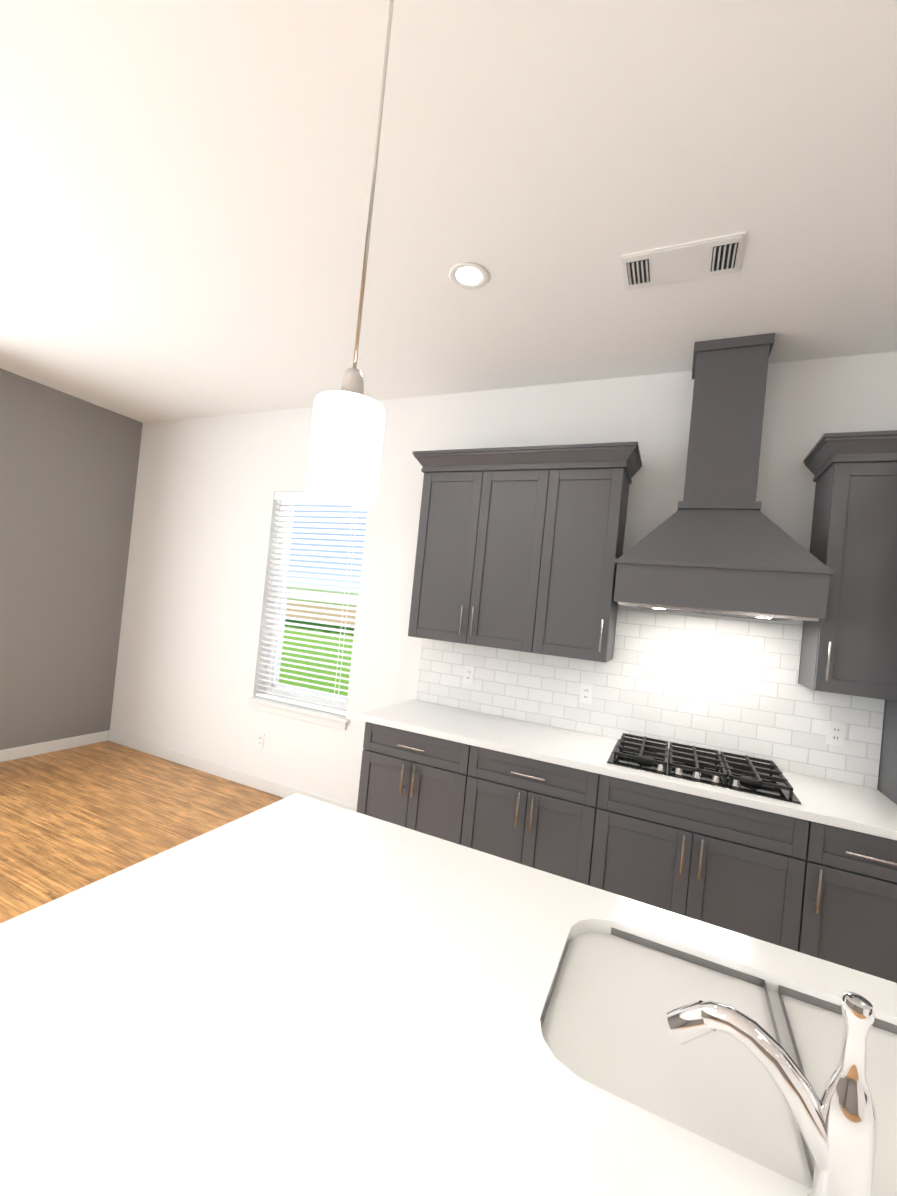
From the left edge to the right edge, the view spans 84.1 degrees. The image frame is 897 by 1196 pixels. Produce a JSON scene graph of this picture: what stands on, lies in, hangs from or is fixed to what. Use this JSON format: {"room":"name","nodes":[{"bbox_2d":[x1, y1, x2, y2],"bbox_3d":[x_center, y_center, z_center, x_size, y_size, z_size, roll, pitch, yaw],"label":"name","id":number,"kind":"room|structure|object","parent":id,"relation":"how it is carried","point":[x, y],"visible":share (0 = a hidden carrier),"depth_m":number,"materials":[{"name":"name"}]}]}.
{"room":"kitchen","nodes":[
{"label":"kitchen","id":0,"kind":"room"},
{"bbox_2d":[0,368,142,749],"bbox_3d":[-5.070,-0.416,0.611,0.200,3.050,9.200,5,-1,24],"label":"wall","id":1,"kind":"structure","parent":0,"point":[68,470],"depth_m":4.24,"materials":[{"name":"grey paint"}]},
{"bbox_2d":[0,731,107,761],"bbox_3d":[-5.078,1.068,0.638,0.014,0.095,8.999,5,-1,24],"label":"baseboard","id":2,"kind":"structure","parent":1,"relation":"attached to","point":[61,744],"depth_m":4.28,"materials":[{"name":"white wood"}]},
{"bbox_2d":[0,740,283,923],"bbox_3d":[-1.514,1.498,-0.997,8.300,0.100,9.400,5,-1,24],"label":"floor","id":3,"kind":"structure","parent":0,"point":[74,818],"depth_m":3.33,"materials":[{"name":"brown wood"}]},
{"bbox_2d":[356,723,483,847],"bbox_3d":[-0.073,1.194,2.973,0.710,0.893,0.618,5,-1,24],"label":"base cabinet","id":4,"kind":"object","parent":3,"relation":"on","point":[424,784],"depth_m":2.68,"materials":[{"name":"grey wood"}]},
{"bbox_2d":[0,793,896,1195],"bbox_3d":[0.276,1.047,0.671,2.295,1.194,1.100,5,-1,24],"label":"kitchen island","id":5,"kind":"object","parent":3,"relation":"on","point":[296,995],"visible":1,"depth_m":0.77,"materials":[{"name":"white stone"}]},
{"bbox_2d":[472,751,615,889],"bbox_3d":[0.489,1.246,2.716,0.770,0.893,0.618,5,-1,24],"label":"base cabinet","id":6,"kind":"object","parent":3,"relation":"on","point":[547,817],"depth_m":2.40,"materials":[{"name":"grey wood"}]},
{"bbox_2d":[604,779,835,959],"bbox_3d":[1.150,1.308,2.413,0.930,0.893,0.618,5,-1,24],"label":"base cabinet","id":7,"kind":"object","parent":3,"relation":"on","point":[814,874],"depth_m":2.09,"materials":[{"name":"grey wood"}]},
{"bbox_2d":[360,699,896,842],"bbox_3d":[0.765,0.804,2.606,2.528,0.035,0.638,5,-1,24],"label":"countertop","id":8,"kind":"structure","parent":7,"relation":"on","point":[846,806],"depth_m":2.39,"materials":[{"name":"white stone"}]},
{"bbox_2d":[606,733,801,805],"bbox_3d":[1.199,0.796,2.416,0.768,0.059,0.528,5,-1,24],"label":"cooktop","id":9,"kind":"object","parent":8,"relation":"in","point":[721,770],"visible":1,"depth_m":2.31,"materials":[{"name":"black metal"}]},
{"bbox_2d":[824,827,896,982],"bbox_3d":[1.666,1.355,2.177,0.448,0.893,0.618,5,-1,24],"label":"base cabinet","id":10,"kind":"object","parent":3,"relation":"on","point":[860,934],"depth_m":1.89,"materials":[{"name":"grey wood"}]},
{"bbox_2d":[877,706,896,804],"bbox_3d":[2.326,0.618,1.903,0.848,2.482,0.652,5,-1,24],"label":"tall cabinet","id":11,"kind":"object","parent":3,"relation":"on","point":[887,777],"depth_m":2.28,"materials":[{"name":"grey wood"}]},
{"bbox_2d":[0,0,896,422],"bbox_3d":[-1.204,-1.637,-0.955,8.300,0.100,9.400,5,-1,24],"label":"ceiling","id":12,"kind":"structure","parent":0,"point":[184,194],"depth_m":1.74,"materials":[{"name":"white paint"}]},
{"bbox_2d":[305,0,393,505],"bbox_3d":[-0.115,-0.806,0.834,0.124,1.289,0.124,5,-1,24],"label":"pendant light","id":13,"kind":"object","parent":12,"relation":"hanging from","point":[346,442],"visible":1,"depth_m":0.78,"materials":[{"name":"white glass"}]},
{"bbox_2d":[449,262,488,288],"bbox_3d":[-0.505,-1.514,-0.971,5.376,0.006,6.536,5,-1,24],"label":"recessed light","id":14,"kind":"object","parent":12,"relation":"in","point":[468,275],"visible":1,"depth_m":2.18,"materials":[{"name":"white plastic"}]},
{"bbox_2d":[621,231,745,290],"bbox_3d":[0.923,-1.329,1.983,0.430,0.015,0.220,5,-1,24],"label":"ceiling vent","id":15,"kind":"object","parent":12,"relation":"in","point":[705,258],"visible":1,"depth_m":1.97,"materials":[{"name":"white plastic"}]},
{"bbox_2d":[110,351,896,806],"bbox_3d":[0.533,0.173,3.210,8.300,3.050,0.200,5,-1,24],"label":"wall","id":16,"kind":"structure","parent":0,"point":[194,623],"depth_m":3.71,"materials":[{"name":"white paint"}]},
{"bbox_2d":[107,730,356,811],"bbox_3d":[-1.766,1.441,4.052,3.190,0.095,0.021,5,-1,24],"label":"baseboard","id":17,"kind":"structure","parent":16,"relation":"attached to","point":[252,781],"depth_m":4.12,"materials":[{"name":"white wood"}]},
{"bbox_2d":[256,732,264,747],"bbox_3d":[-1.499,1.133,3.956,0.070,0.114,0.008,5,-1,24],"label":"outlet","id":18,"kind":"object","parent":16,"relation":"attached to","point":[260,736],"depth_m":3.95,"materials":[{"name":"white plastic"}]},
{"bbox_2d":[247,505,357,729],"bbox_3d":[-1.058,0.053,3.905,0.980,1.765,0.215,5,-1,24],"label":"window","id":19,"kind":"structure","parent":16,"relation":"in","point":[332,721],"depth_m":3.95,"materials":[{"name":"white plastic"}]},
{"bbox_2d":[256,492,367,715],"bbox_3d":[-1.066,0.004,3.877,0.912,1.665,0.069,5,-1,24],"label":"window blinds","id":20,"kind":"object","parent":19,"relation":"attached to","point":[293,498],"visible":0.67,"depth_m":3.88,"materials":[{"name":"white plastic"}]},
{"bbox_2d":[463,665,474,683],"bbox_3d":[0.132,0.501,3.245,0.070,0.114,0.008,5,-1,24],"label":"outlet","id":21,"kind":"object","parent":16,"relation":"attached to","point":[468,677],"depth_m":3.24,"materials":[{"name":"white plastic"}]},
{"bbox_2d":[408,462,563,653],"bbox_3d":[0.249,-0.239,3.070,0.852,1.050,0.328,5,-1,24],"label":"upper cabinet","id":22,"kind":"object","parent":16,"relation":"attached to","point":[519,549],"depth_m":2.91,"materials":[{"name":"grey wood"}]},
{"bbox_2d":[579,683,592,703],"bbox_3d":[0.812,0.564,2.934,0.070,0.114,0.008,5,-1,24],"label":"outlet","id":23,"kind":"object","parent":16,"relation":"attached to","point":[586,690],"depth_m":2.93,"materials":[{"name":"white plastic"}]},
{"bbox_2d":[544,458,631,662],"bbox_3d":[0.735,-0.194,2.848,0.456,1.050,0.328,5,-1,24],"label":"upper cabinet","id":24,"kind":"object","parent":16,"relation":"attached to","point":[591,520],"depth_m":2.68,"materials":[{"name":"grey wood"}]},
{"bbox_2d":[416,605,884,788],"bbox_3d":[0.950,0.401,2.892,2.497,0.809,0.010,5,-1,24],"label":"tile backsplash","id":25,"kind":"structure","parent":16,"relation":"attached to","point":[725,684],"depth_m":2.72,"materials":[{"name":"white tile"}]},
{"bbox_2d":[614,333,834,621],"bbox_3d":[1.355,-0.600,2.480,0.869,1.366,0.530,5,-1,24],"label":"range hood","id":26,"kind":"object","parent":16,"relation":"attached to","point":[718,543],"visible":1,"depth_m":2.38,"materials":[{"name":"grey"}]},
{"bbox_2d":[826,721,845,746],"bbox_3d":[1.900,0.665,2.437,0.070,0.114,0.008,5,-1,24],"label":"outlet","id":27,"kind":"object","parent":16,"relation":"attached to","point":[836,733],"depth_m":2.43,"materials":[{"name":"white plastic"}]},
{"bbox_2d":[798,450,896,705],"bbox_3d":[1.914,-0.084,2.308,0.348,1.051,0.328,5,-1,24],"label":"upper cabinet","id":28,"kind":"object","parent":16,"relation":"attached to","point":[849,644],"depth_m":2.19,"materials":[{"name":"grey wood"}]},
{"label":"outside","id":29,"kind":"structure","parent":0,"visible":0},
{"bbox_2d":[279,505,367,695],"bbox_3d":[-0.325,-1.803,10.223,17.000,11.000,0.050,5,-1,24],"label":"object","id":30,"kind":"structure","parent":29,"point":[315,652],"depth_m":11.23,"materials":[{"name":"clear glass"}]}
]}

